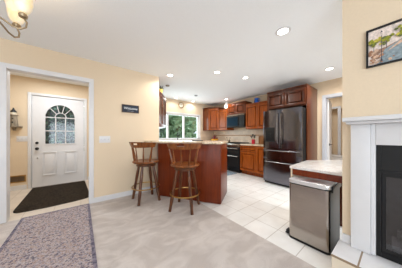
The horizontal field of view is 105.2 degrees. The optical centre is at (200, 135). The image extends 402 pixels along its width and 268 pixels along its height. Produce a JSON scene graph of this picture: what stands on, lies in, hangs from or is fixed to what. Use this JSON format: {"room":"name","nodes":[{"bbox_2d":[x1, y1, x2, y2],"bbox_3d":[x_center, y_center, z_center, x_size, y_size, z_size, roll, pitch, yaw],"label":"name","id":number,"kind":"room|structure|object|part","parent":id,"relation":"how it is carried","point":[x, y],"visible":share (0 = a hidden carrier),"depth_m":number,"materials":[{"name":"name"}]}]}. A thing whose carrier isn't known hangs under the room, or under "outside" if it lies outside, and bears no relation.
{"room":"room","nodes":[
{"label":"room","id":0,"kind":"room"},
{"bbox_2d":[10,74,88,188],"bbox_3d":[-2.795,-0.065,3.171,2.940,2.440,1.800,0,0,-38],"label":"wall","id":1,"kind":"structure","parent":0,"point":[20,86],"depth_m":3.33,"materials":[{"name":"paint"}]},
{"bbox_2d":[10,175,25,182],"bbox_3d":[-3.910,0.915,3.259,0.270,0.150,0.008,0,0,-38],"label":"air vent","id":2,"kind":"object","parent":1,"relation":"in","point":[20,178],"visible":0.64,"depth_m":3.27,"materials":[{"name":"gold metal"}]},
{"bbox_2d":[16,136,27,141],"bbox_3d":[-3.843,0.061,3.307,0.165,0.118,0.016,0,0,-38],"label":"switch plate","id":3,"kind":"object","parent":1,"relation":"attached to","point":[18,138],"visible":1,"depth_m":3.30,"materials":[{"name":"white paint"}]},
{"bbox_2d":[10,176,88,190],"bbox_3d":[-3.475,1.103,3.595,2.130,0.096,0.014,0,0,-38],"label":"baseboard","id":4,"kind":"structure","parent":1,"relation":"attached to","point":[20,187],"depth_m":3.27,"materials":[{"name":"white paint"}]},
{"bbox_2d":[28,92,86,188],"bbox_3d":[-3.402,0.096,3.713,1.038,2.116,0.180,0,0,-38],"label":"door","id":5,"kind":"structure","parent":1,"relation":"in","point":[57,125],"depth_m":3.65,"materials":[{"name":"white paint"}]},
{"bbox_3d":[-3.520,0.635,3.572,0.245,0.540,0.020,0,0,-38],"label":"panel","id":6,"kind":"part","parent":5,"relation":"part of","materials":[{"name":"white paint"}]},
{"bbox_3d":[-3.224,0.635,3.803,0.245,0.540,0.020,0,0,-38],"label":"panel","id":7,"kind":"part","parent":5,"relation":"part of","materials":[{"name":"white paint"}]},
{"bbox_2d":[166,98,213,130],"bbox_3d":[-0.725,-0.065,5.671,3.400,2.440,0.130,0,0,-38],"label":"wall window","id":8,"kind":"structure","parent":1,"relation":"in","point":[172,105],"depth_m":5.76,"materials":[{"name":"paint"}]},
{"bbox_2d":[159,111,200,139],"bbox_3d":[-0.886,-0.338,5.488,2.180,1.005,0.140,0,0,-38],"label":"window","id":9,"kind":"structure","parent":8,"relation":"attached to","point":[168,113],"depth_m":5.71,"materials":[{"name":"white paint"}]},
{"bbox_3d":[-3.886,-0.160,3.188,0.230,0.090,0.150,0,0,-38],"label":"wall shelf","id":10,"kind":"object","parent":1,"relation":"attached to","visible":0},
{"bbox_2d":[10,108,18,125],"bbox_3d":[-3.882,-0.395,3.184,0.138,0.378,0.133,0,0,30],"label":"ornament","id":11,"kind":"object","parent":10,"relation":"on","point":[13,113],"visible":0.9,"depth_m":3.16,"materials":[{"name":"beige paint"}]},
{"bbox_2d":[0,38,158,197],"bbox_3d":[-2.740,-0.065,1.996,4.540,2.440,0.120,0,0,-38],"label":"wall","id":12,"kind":"structure","parent":0,"point":[114,86],"depth_m":2.80,"materials":[{"name":"paint"}]},
{"bbox_2d":[0,62,93,223],"bbox_3d":[-2.265,0.092,2.357,1.015,2.116,0.136,0,0,-38],"label":"trim","id":13,"kind":"structure","parent":12,"relation":"attached to","point":[5,68],"depth_m":2.09,"materials":[{"name":"white paint"}]},
{"bbox_2d":[99,136,109,142],"bbox_3d":[-1.700,0.061,2.722,0.168,0.118,0.016,0,0,-38],"label":"switch plate","id":14,"kind":"object","parent":12,"relation":"attached to","point":[102,139],"visible":1,"depth_m":2.72,"materials":[{"name":"white paint"}]},
{"bbox_2d":[94,185,155,202],"bbox_3d":[-2.659,1.099,1.974,4.440,0.088,0.014,0,0,-38],"label":"baseboard","id":15,"kind":"structure","parent":12,"relation":"attached to","point":[126,193],"depth_m":2.83,"materials":[{"name":"white paint"}]},
{"bbox_2d":[122,104,138,113],"bbox_3d":[-1.365,-0.525,2.982,0.310,0.150,0.018,0,0,-38],"label":"wall sign","id":16,"kind":"object","parent":12,"relation":"attached to","point":[125,108],"visible":1,"depth_m":2.98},
{"bbox_2d":[0,190,315,267],"bbox_3d":[-0.626,1.149,-0.489,4.810,0.012,6.400,0,0,-38],"label":"floor","id":17,"kind":"structure","parent":0,"point":[127,234],"depth_m":1.72,"materials":[{"name":"beige carpet"}]},
{"bbox_2d":[0,203,97,267],"bbox_3d":[-1.296,1.138,1.228,0.760,0.008,2.870,0,0,-38],"label":"runner rug","id":18,"kind":"object","parent":17,"relation":"on","point":[63,238],"visible":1,"depth_m":1.62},
{"bbox_2d":[129,142,160,205],"bbox_3d":[-0.998,0.623,2.739,0.526,1.047,0.530,0,0,-25],"label":"bar stool","id":19,"kind":"object","parent":17,"relation":"on","point":[142,163],"visible":1,"depth_m":2.62,"materials":[{"name":"brown wood"}]},
{"bbox_3d":[-1.182,0.836,2.792,0.159,0.622,0.051,0,0,7],"label":"leg","id":20,"kind":"part","parent":19,"relation":"part of","materials":[{"name":"brown wood"}]},
{"bbox_3d":[-1.012,0.836,2.575,0.051,0.622,0.159,0,0,7],"label":"leg","id":21,"kind":"part","parent":19,"relation":"part of","materials":[{"name":"brown wood"}]},
{"bbox_3d":[-1.059,0.148,2.624,0.584,0.098,0.224,0,0,26],"label":"rail","id":22,"kind":"part","parent":19,"relation":"part of","materials":[{"name":"brown wood"}]},
{"bbox_3d":[-0.989,0.458,2.768,0.460,0.040,0.460,0,0,26],"label":"seat","id":23,"kind":"part","parent":19,"relation":"part of","materials":[{"name":"brown wood"}]},
{"bbox_3d":[-0.965,0.836,2.962,0.051,0.622,0.159,0,0,7],"label":"leg","id":24,"kind":"part","parent":19,"relation":"part of","materials":[{"name":"brown wood"}]},
{"bbox_3d":[-0.795,0.836,2.744,0.159,0.622,0.051,0,0,7],"label":"leg","id":25,"kind":"part","parent":19,"relation":"part of","materials":[{"name":"brown wood"}]},
{"bbox_2d":[166,143,201,214],"bbox_3d":[-0.257,0.623,2.439,0.584,1.047,0.515,0,0,10],"label":"bar stool","id":26,"kind":"object","parent":17,"relation":"on","point":[181,166],"visible":1,"depth_m":2.31,"materials":[{"name":"brown wood"}]},
{"bbox_3d":[-0.423,0.836,2.356,0.159,0.622,0.051,0,0,-30],"label":"leg","id":27,"kind":"part","parent":26,"relation":"part of","materials":[{"name":"brown wood"}]},
{"bbox_3d":[-0.352,0.836,2.622,0.052,0.622,0.158,0,0,-30],"label":"leg","id":28,"kind":"part","parent":26,"relation":"part of","materials":[{"name":"brown wood"}]},
{"bbox_3d":[-0.282,0.148,2.296,0.584,0.098,0.224,0,0,10],"label":"rail","id":29,"kind":"part","parent":26,"relation":"part of","materials":[{"name":"brown wood"}]},
{"bbox_3d":[-0.254,0.458,2.454,0.460,0.040,0.460,0,0,10],"label":"seat","id":30,"kind":"part","parent":26,"relation":"part of","materials":[{"name":"brown wood"}]},
{"bbox_3d":[-0.157,0.836,2.285,0.052,0.622,0.158,0,0,-30],"label":"leg","id":31,"kind":"part","parent":26,"relation":"part of","materials":[{"name":"brown wood"}]},
{"bbox_3d":[-0.086,0.836,2.551,0.159,0.622,0.051,0,0,-30],"label":"leg","id":32,"kind":"part","parent":26,"relation":"part of","materials":[{"name":"brown wood"}]},
{"bbox_2d":[0,0,341,105],"bbox_3d":[0.715,-1.335,1.764,9.900,0.100,8.500,0,0,-38],"label":"ceiling","id":33,"kind":"structure","parent":0,"point":[189,40],"depth_m":2.05,"materials":[{"name":"paint"}]},
{"bbox_2d":[0,0,34,37],"bbox_3d":[-1.415,-1.016,1.028,0.442,0.558,0.432,0,0,-38],"label":"chandelier","id":34,"kind":"object","parent":33,"relation":"hanging from","point":[17,10],"visible":1,"depth_m":1.12,"materials":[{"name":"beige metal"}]},
{"bbox_3d":[-1.435,-0.802,1.145,0.012,0.092,0.164,0,0,-5],"label":"arm","id":35,"kind":"part","parent":34,"relation":"part of","materials":[{"name":"gold metal"}]},
{"bbox_3d":[-1.326,-0.802,1.079,0.164,0.092,0.012,0,0,-23],"label":"arm","id":36,"kind":"part","parent":34,"relation":"part of","materials":[{"name":"gold metal"}]},
{"bbox_3d":[-1.440,-0.951,1.202,0.122,0.143,0.122,0,0,-38],"label":"lamp shade","id":37,"kind":"part","parent":34,"relation":"part of","materials":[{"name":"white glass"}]},
{"bbox_3d":[-1.274,-0.951,1.102,0.122,0.143,0.122,0,0,-38],"label":"lamp shade","id":38,"kind":"part","parent":34,"relation":"part of","materials":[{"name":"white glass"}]},
{"bbox_2d":[275,26,290,35],"bbox_3d":[1.004,-1.280,1.882,0.170,0.009,0.170,0,0,-38],"label":"recessed light","id":39,"kind":"object","parent":33,"relation":"in","point":[284,30],"visible":1,"depth_m":1.88,"materials":[{"name":"white paint"}]},
{"bbox_2d":[8,170,341,267],"bbox_3d":[0.715,1.213,1.764,9.900,0.124,8.500,0,0,-38],"label":"floor","id":40,"kind":"structure","parent":0,"point":[261,207],"depth_m":2.42,"materials":[{"name":"tile"}]},
{"bbox_2d":[13,181,88,212],"bbox_3d":[-2.854,1.145,3.093,0.970,0.012,1.450,0,0,-38],"label":"doormat","id":41,"kind":"object","parent":40,"relation":"on","point":[37,198],"visible":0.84,"depth_m":2.90,"materials":[{"name":"black fabric"}]},
{"bbox_2d":[144,140,227,203],"bbox_3d":[-0.319,0.620,3.105,1.625,1.045,0.705,0,0,19],"label":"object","id":42,"kind":"structure","parent":40,"relation":"on","point":[211,172],"depth_m":2.71,"materials":[{"name":"brown wood"}]},
{"bbox_3d":[0.428,0.637,2.851,0.012,0.996,0.610,0,0,19],"label":"panel","id":43,"kind":"part","parent":42,"relation":"part of","materials":[{"name":"brown wood"}]},
{"bbox_2d":[227,142,248,172],"bbox_3d":[1.182,0.675,5.216,0.688,0.920,0.755,0,0,-38],"label":"range","id":44,"kind":"object","parent":40,"relation":"on","point":[233,148],"visible":0.59,"depth_m":4.93,"materials":[{"name":"black metal"}]},
{"bbox_3d":[0.969,0.819,5.050,0.034,0.432,0.747,0,0,-38],"label":"oven door","id":45,"kind":"part","parent":44,"relation":"part of","materials":[{"name":"black plastic"}]},
{"bbox_3d":[0.969,0.479,5.050,0.034,0.232,0.747,0,0,-38],"label":"oven door","id":46,"kind":"part","parent":44,"relation":"part of","materials":[{"name":"black plastic"}]},
{"bbox_3d":[0.969,0.302,5.049,0.036,0.105,0.755,0,0,-38],"label":"control panel","id":47,"kind":"part","parent":44,"relation":"part of","materials":[{"name":"silver metal"}]},
{"bbox_3d":[0.971,1.089,5.051,0.030,0.092,0.747,0,0,-38],"label":"panel","id":48,"kind":"part","parent":44,"relation":"part of","materials":[{"name":"black metal"}]},
{"bbox_2d":[240,145,263,177],"bbox_3d":[1.714,0.718,4.589,0.641,0.873,0.868,0,0,-38],"label":"base cabinet","id":49,"kind":"object","parent":40,"relation":"on","point":[251,157],"visible":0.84,"depth_m":4.41,"materials":[{"name":"brown wood"}]},
{"bbox_3d":[1.381,0.375,4.521,0.034,0.160,0.535,0,0,-38],"label":"drawer","id":50,"kind":"part","parent":49,"relation":"part of","materials":[{"name":"brown wood"}]},
{"bbox_3d":[1.381,0.752,4.521,0.034,0.565,0.535,0,0,-38],"label":"door","id":51,"kind":"part","parent":49,"relation":"part of","materials":[{"name":"brown wood"}]},
{"bbox_2d":[240,143,262,145],"bbox_3d":[1.717,0.261,4.593,0.632,0.039,0.864,0,0,-38],"label":"countertop","id":52,"kind":"structure","parent":49,"relation":"on","point":[247,144],"depth_m":4.42,"materials":[{"name":"beige stone"}]},
{"bbox_2d":[259,136,262,143],"bbox_3d":[1.857,0.120,4.623,0.140,0.240,0.200,0,0,-38],"label":"knife block","id":53,"kind":"object","parent":52,"relation":"on","point":[260,137],"visible":0.5,"depth_m":4.59,"materials":[{"name":"brown wood"}]},
{"bbox_3d":[1.642,0.665,4.188,0.034,0.740,0.300,0,0,-38],"label":"door","id":54,"kind":"part","parent":49,"relation":"part of","materials":[{"name":"brown wood"}]},
{"bbox_2d":[263,107,305,186],"bbox_3d":[2.130,0.272,3.757,0.938,1.764,0.846,0,0,-38],"label":"refrigerator","id":55,"kind":"object","parent":40,"relation":"on","point":[284,130],"visible":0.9,"depth_m":3.46,"materials":[{"name":"black metal"}]},
{"bbox_3d":[1.651,-0.030,3.697,0.015,0.320,0.200,0,0,-38],"label":"control panel","id":56,"kind":"part","parent":55,"relation":"part of","materials":[{"name":"black metal"}]},
{"bbox_3d":[1.709,-0.162,3.707,0.082,0.897,0.405,0,0,-38],"label":"door","id":57,"kind":"part","parent":55,"relation":"part of","materials":[{"name":"black metal"}]},
{"bbox_3d":[1.760,-0.168,3.537,0.067,0.746,0.024,0,0,-38],"label":"handle","id":58,"kind":"part","parent":55,"relation":"part of","materials":[{"name":"silver metal"}]},
{"bbox_3d":[1.809,-0.168,3.474,0.067,0.746,0.024,0,0,-38],"label":"handle","id":59,"kind":"part","parent":55,"relation":"part of","materials":[{"name":"silver metal"}]},
{"bbox_3d":[1.845,0.826,3.534,0.082,0.538,0.846,0,0,-38],"label":"drawer","id":60,"kind":"part","parent":55,"relation":"part of","materials":[{"name":"black metal"}]},
{"bbox_3d":[1.791,0.340,3.492,0.078,0.024,0.769,0,0,-38],"label":"handle","id":61,"kind":"part","parent":55,"relation":"part of","materials":[{"name":"silver metal"}]},
{"bbox_3d":[1.845,0.422,3.534,0.082,0.255,0.846,0,0,-38],"label":"drawer","id":62,"kind":"part","parent":55,"relation":"part of","materials":[{"name":"black metal"}]},
{"bbox_3d":[1.971,-0.162,3.372,0.082,0.897,0.435,0,0,-38],"label":"door","id":63,"kind":"part","parent":55,"relation":"part of","materials":[{"name":"black metal"}]},
{"bbox_2d":[286,175,340,255],"bbox_3d":[1.281,0.822,1.764,0.438,0.664,0.437,0,0,-38],"label":"trash can","id":64,"kind":"object","parent":40,"relation":"on","point":[314,204],"visible":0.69,"depth_m":1.60,"materials":[{"name":"silver metal"}]},
{"bbox_3d":[1.288,0.508,1.754,0.436,0.036,0.378,0,0,-38],"label":"lid","id":65,"kind":"part","parent":64,"relation":"part of","materials":[{"name":"silver metal"}]},
{"bbox_3d":[1.397,0.835,1.600,0.388,0.592,0.004,0,0,-38],"label":"panel","id":66,"kind":"part","parent":64,"relation":"part of","materials":[{"name":"black plastic"}]},
{"bbox_2d":[290,160,341,225],"bbox_3d":[1.679,0.760,2.057,1.120,0.787,0.525,0,0,-38],"label":"kitchen counter","id":67,"kind":"object","parent":40,"relation":"on","point":[328,170],"visible":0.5,"depth_m":1.80,"materials":[{"name":"stone"}]},
{"bbox_3d":[1.722,0.776,2.068,0.020,0.756,0.468,0,0,-38],"label":"panel","id":68,"kind":"part","parent":67,"relation":"part of","materials":[{"name":"brown wood"}]},
{"bbox_2d":[332,154,341,159],"bbox_3d":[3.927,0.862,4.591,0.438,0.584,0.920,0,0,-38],"label":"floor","id":69,"kind":"structure","parent":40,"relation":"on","point":[334,157],"depth_m":4.37,"materials":[{"name":"beige tile"}]},
{"bbox_2d":[331,240,401,267],"bbox_3d":[1.758,1.048,0.570,0.285,0.187,1.934,0,0,-38],"label":"hearth","id":70,"kind":"object","parent":40,"relation":"on","point":[343,255],"visible":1,"depth_m":1.20,"materials":[{"name":"tile"}]},
{"bbox_2d":[342,114,401,264],"bbox_3d":[1.875,0.402,0.849,0.600,1.103,1.540,0,0,-38],"label":"fireplace","id":71,"kind":"object","parent":70,"relation":"on","point":[376,141],"visible":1,"depth_m":1.24,"materials":[{"name":"white paint"}]},
{"bbox_2d":[342,114,401,124],"bbox_3d":[1.709,-0.123,0.720,0.179,0.053,1.540,0,0,-38],"label":"mantel shelf","id":72,"kind":"object","parent":71,"relation":"attached to","point":[393,119],"depth_m":1.15,"materials":[{"name":"white paint"}]},
{"bbox_3d":[1.393,0.428,1.242,0.034,1.050,0.026,0,0,-38],"label":"casing","id":73,"kind":"part","parent":71,"relation":"part of","materials":[{"name":"white paint"}]},
{"bbox_3d":[1.776,0.511,0.772,0.047,0.881,1.184,0,0,-38],"label":"firebox frame","id":74,"kind":"part","parent":71,"relation":"part of","materials":[{"name":"black metal"}]},
{"bbox_3d":[1.604,0.602,0.995,0.016,0.613,0.563,0,0,-38],"label":"glass door","id":75,"kind":"part","parent":71,"relation":"part of","materials":[{"name":"black glass"}]},
{"bbox_2d":[392,236,401,251],"bbox_3d":[1.702,0.857,1.029,0.116,0.116,0.536,0,0,-38],"label":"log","id":76,"kind":"object","parent":71,"relation":"in","point":[396,242],"visible":1,"depth_m":1.19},
{"bbox_2d":[397,229,401,237],"bbox_3d":[1.867,0.848,1.067,0.124,0.125,0.627,0,0,-38],"label":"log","id":77,"kind":"object","parent":71,"relation":"in","point":[399,232],"visible":0.64,"depth_m":1.28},
{"bbox_2d":[201,131,213,140],"bbox_3d":[0.251,0.015,6.345,0.768,0.449,0.008,0,0,-38],"label":"backsplash","id":78,"kind":"structure","parent":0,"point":[205,135],"depth_m":6.35,"materials":[{"name":"tile"}]},
{"bbox_2d":[214,77,341,159],"bbox_3d":[2.562,-0.065,4.127,0.120,2.440,6.350,0,0,-38],"label":"wall","id":79,"kind":"structure","parent":0,"point":[332,86],"depth_m":3.67,"materials":[{"name":"paint"}]},
{"bbox_2d":[203,107,223,130],"bbox_3d":[0.505,-0.659,6.145,0.632,0.888,0.632,0,0,-38],"label":"upper cabinet","id":80,"kind":"object","parent":79,"relation":"attached to","point":[210,114],"visible":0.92,"depth_m":5.93,"materials":[{"name":"brown wood"}]},
{"bbox_3d":[0.476,-0.640,5.915,0.366,0.820,0.034,0,0,6],"label":"door","id":81,"kind":"part","parent":80,"relation":"part of","materials":[{"name":"brown wood"}]},
{"bbox_2d":[218,108,233,130],"bbox_3d":[0.939,-0.605,5.808,0.362,0.780,0.472,0,0,-38],"label":"upper cabinet","id":82,"kind":"object","parent":79,"relation":"attached to","point":[223,113],"visible":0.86,"depth_m":5.70,"materials":[{"name":"brown wood"}]},
{"bbox_3d":[0.810,-0.586,5.707,0.034,0.718,0.448,0,0,-38],"label":"door","id":83,"kind":"part","parent":82,"relation":"part of","materials":[{"name":"brown wood"}]},
{"bbox_2d":[214,129,262,142],"bbox_3d":[1.397,0.015,5.514,0.008,0.449,2.710,0,0,-38],"label":"backsplash","id":84,"kind":"structure","parent":79,"relation":"attached to","point":[258,131],"depth_m":5.53,"materials":[{"name":"tile"}]},
{"bbox_2d":[214,135,262,135],"bbox_3d":[1.392,-0.022,5.510,0.004,0.045,2.710,0,0,-38],"label":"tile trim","id":85,"kind":"structure","parent":79,"relation":"attached to","point":[214,135],"depth_m":5.63,"materials":[{"name":"brown tile"}]},
{"bbox_2d":[227,101,251,115],"bbox_3d":[1.321,-0.930,5.320,0.362,0.400,0.758,0,0,-38],"label":"upper cabinet","id":86,"kind":"object","parent":79,"relation":"attached to","point":[239,107],"visible":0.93,"depth_m":5.16,"materials":[{"name":"brown wood"}]},
{"bbox_3d":[1.078,-0.910,5.365,0.034,0.336,0.364,0,0,-38],"label":"door","id":87,"kind":"part","parent":86,"relation":"part of","materials":[{"name":"brown wood"}]},
{"bbox_2d":[227,113,245,127],"bbox_3d":[1.282,-0.512,5.289,0.440,0.425,0.755,0,0,-38],"label":"microwave","id":88,"kind":"object","parent":86,"relation":"attached to","point":[238,120],"visible":0.91,"depth_m":5.12,"materials":[{"name":"black plastic"}]},
{"bbox_3d":[1.089,-0.492,5.269,0.024,0.375,0.550,0,0,-38],"label":"door","id":89,"kind":"part","parent":88,"relation":"part of","materials":[{"name":"glass"}]},
{"bbox_3d":[1.323,-0.492,4.970,0.024,0.375,0.202,0,0,-38],"label":"control panel","id":90,"kind":"part","parent":88,"relation":"part of","materials":[{"name":"black plastic"}]},
{"bbox_3d":[1.321,-1.110,5.320,0.361,0.040,0.758,0,0,-38],"label":"crown","id":91,"kind":"part","parent":86,"relation":"part of","materials":[{"name":"brown wood"}]},
{"bbox_3d":[1.305,-0.910,5.073,0.034,0.336,0.364,0,0,-38],"label":"door","id":92,"kind":"part","parent":86,"relation":"part of","materials":[{"name":"brown wood"}]},
{"bbox_2d":[246,100,266,129],"bbox_3d":[1.823,-0.610,4.676,0.362,0.790,0.865,0,0,-38],"label":"upper cabinet","id":93,"kind":"object","parent":79,"relation":"attached to","point":[254,111],"visible":0.63,"depth_m":4.64,"materials":[{"name":"brown wood"}]},
{"bbox_3d":[1.564,-0.591,4.742,0.034,0.728,0.418,0,0,-38],"label":"door","id":94,"kind":"part","parent":93,"relation":"part of","materials":[{"name":"brown wood"}]},
{"bbox_3d":[1.824,-0.985,4.677,0.361,0.040,0.865,0,0,-38],"label":"crown","id":95,"kind":"part","parent":93,"relation":"part of","materials":[{"name":"brown wood"}]},
{"bbox_3d":[1.824,-0.591,4.409,0.034,0.728,0.418,0,0,-38],"label":"door","id":96,"kind":"part","parent":93,"relation":"part of","materials":[{"name":"brown wood"}]},
{"bbox_2d":[327,99,331,159],"bbox_3d":[3.303,0.135,3.907,0.700,2.020,0.090,0,0,-45],"label":"door","id":97,"kind":"structure","parent":79,"relation":"in","point":[329,104],"depth_m":3.75,"materials":[{"name":"white paint"}]},
{"bbox_2d":[322,92,341,159],"bbox_3d":[3.204,0.100,3.293,0.136,2.110,0.955,0,0,-38],"label":"trim","id":98,"kind":"structure","parent":79,"relation":"attached to","point":[324,99],"depth_m":3.61,"materials":[{"name":"white wood"}]},
{"bbox_2d":[267,84,316,159],"bbox_3d":[2.255,0.017,3.849,0.703,2.274,0.906,0,0,-38],"label":"tall cabinet","id":99,"kind":"object","parent":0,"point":[305,95],"visible":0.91,"depth_m":3.50,"materials":[{"name":"brown wood"}]},
{"bbox_3d":[1.854,-0.870,3.819,0.034,0.360,0.412,0,0,-38],"label":"door","id":100,"kind":"part","parent":99,"relation":"part of","materials":[{"name":"brown wood"}]},
{"bbox_3d":[2.261,-1.108,3.854,0.688,0.024,0.906,0,0,-38],"label":"crown","id":101,"kind":"part","parent":99,"relation":"part of","materials":[{"name":"brown wood"}]},
{"bbox_3d":[2.119,-0.870,3.480,0.034,0.360,0.436,0,0,-38],"label":"door","id":102,"kind":"part","parent":99,"relation":"part of","materials":[{"name":"brown wood"}]},
{"bbox_3d":[2.539,0.029,3.514,0.668,2.249,0.020,0,0,-38],"label":"panel","id":103,"kind":"part","parent":99,"relation":"part of","materials":[{"name":"brown wood"}]},
{"bbox_2d":[327,97,341,154],"bbox_3d":[3.805,-0.065,4.242,1.980,2.440,2.840,0,0,-38],"label":"wall","id":104,"kind":"structure","parent":0,"point":[337,101],"depth_m":4.96,"materials":[{"name":"paint"}]},
{"bbox_2d":[332,106,340,154],"bbox_3d":[4.122,0.125,4.781,0.014,2.060,0.340,0,0,-38],"label":"trim","id":105,"kind":"structure","parent":104,"relation":"attached to","point":[338,107],"depth_m":4.67,"materials":[{"name":"white wood"}]},
{"bbox_2d":[342,0,401,235],"bbox_3d":[2.422,-0.065,0.060,0.130,2.440,3.512,0,0,-38],"label":"wall","id":106,"kind":"structure","parent":0,"point":[374,91],"depth_m":1.31,"materials":[{"name":"paint"}]},
{"bbox_2d":[342,233,350,243],"bbox_3d":[1.301,0.916,1.376,0.014,0.073,0.057,0,0,-38],"label":"baseboard","id":107,"kind":"structure","parent":106,"relation":"attached to","point":[346,238],"depth_m":1.37,"materials":[{"name":"white paint"}]},
{"bbox_2d":[366,18,401,68],"bbox_3d":[1.513,-0.713,1.096,0.023,0.305,0.460,0,0,-38],"label":"wall picture","id":108,"kind":"object","parent":106,"relation":"attached to","point":[384,42],"visible":1,"depth_m":1.20,"materials":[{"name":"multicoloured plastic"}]},
{"bbox_3d":[-1.506,-0.065,4.007,0.120,2.440,1.530,0,0,-38],"label":"wall","id":109,"kind":"structure","parent":0,"visible":0},
{"bbox_2d":[159,91,165,127],"bbox_3d":[-1.058,-0.615,3.901,0.452,0.800,0.970,0,0,-38],"label":"upper cabinet","id":110,"kind":"object","parent":109,"relation":"attached to","point":[162,99],"visible":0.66,"depth_m":3.73,"materials":[{"name":"brown wood"}]},
{"bbox_3d":[-0.943,-0.595,3.740,0.003,0.620,0.550,0,0,1],"label":"pane","id":111,"kind":"part","parent":110,"relation":"part of","materials":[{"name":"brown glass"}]},
{"label":"outside","id":112,"kind":"structure","parent":0,"visible":0},
{"bbox_3d":[-7.600,1.405,11.352,30.000,0.100,16.750,0,0,-38],"label":"ground","id":113,"kind":"structure","parent":112,"visible":0},
{"bbox_2d":[159,115,196,137],"bbox_3d":[-1.653,-0.800,10.614,3.285,4.321,3.195,0,0,21],"label":"tree","id":114,"kind":"object","parent":113,"relation":"on","point":[175,122],"visible":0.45,"depth_m":9.62,"materials":[{"name":"green plant"}]}
]}

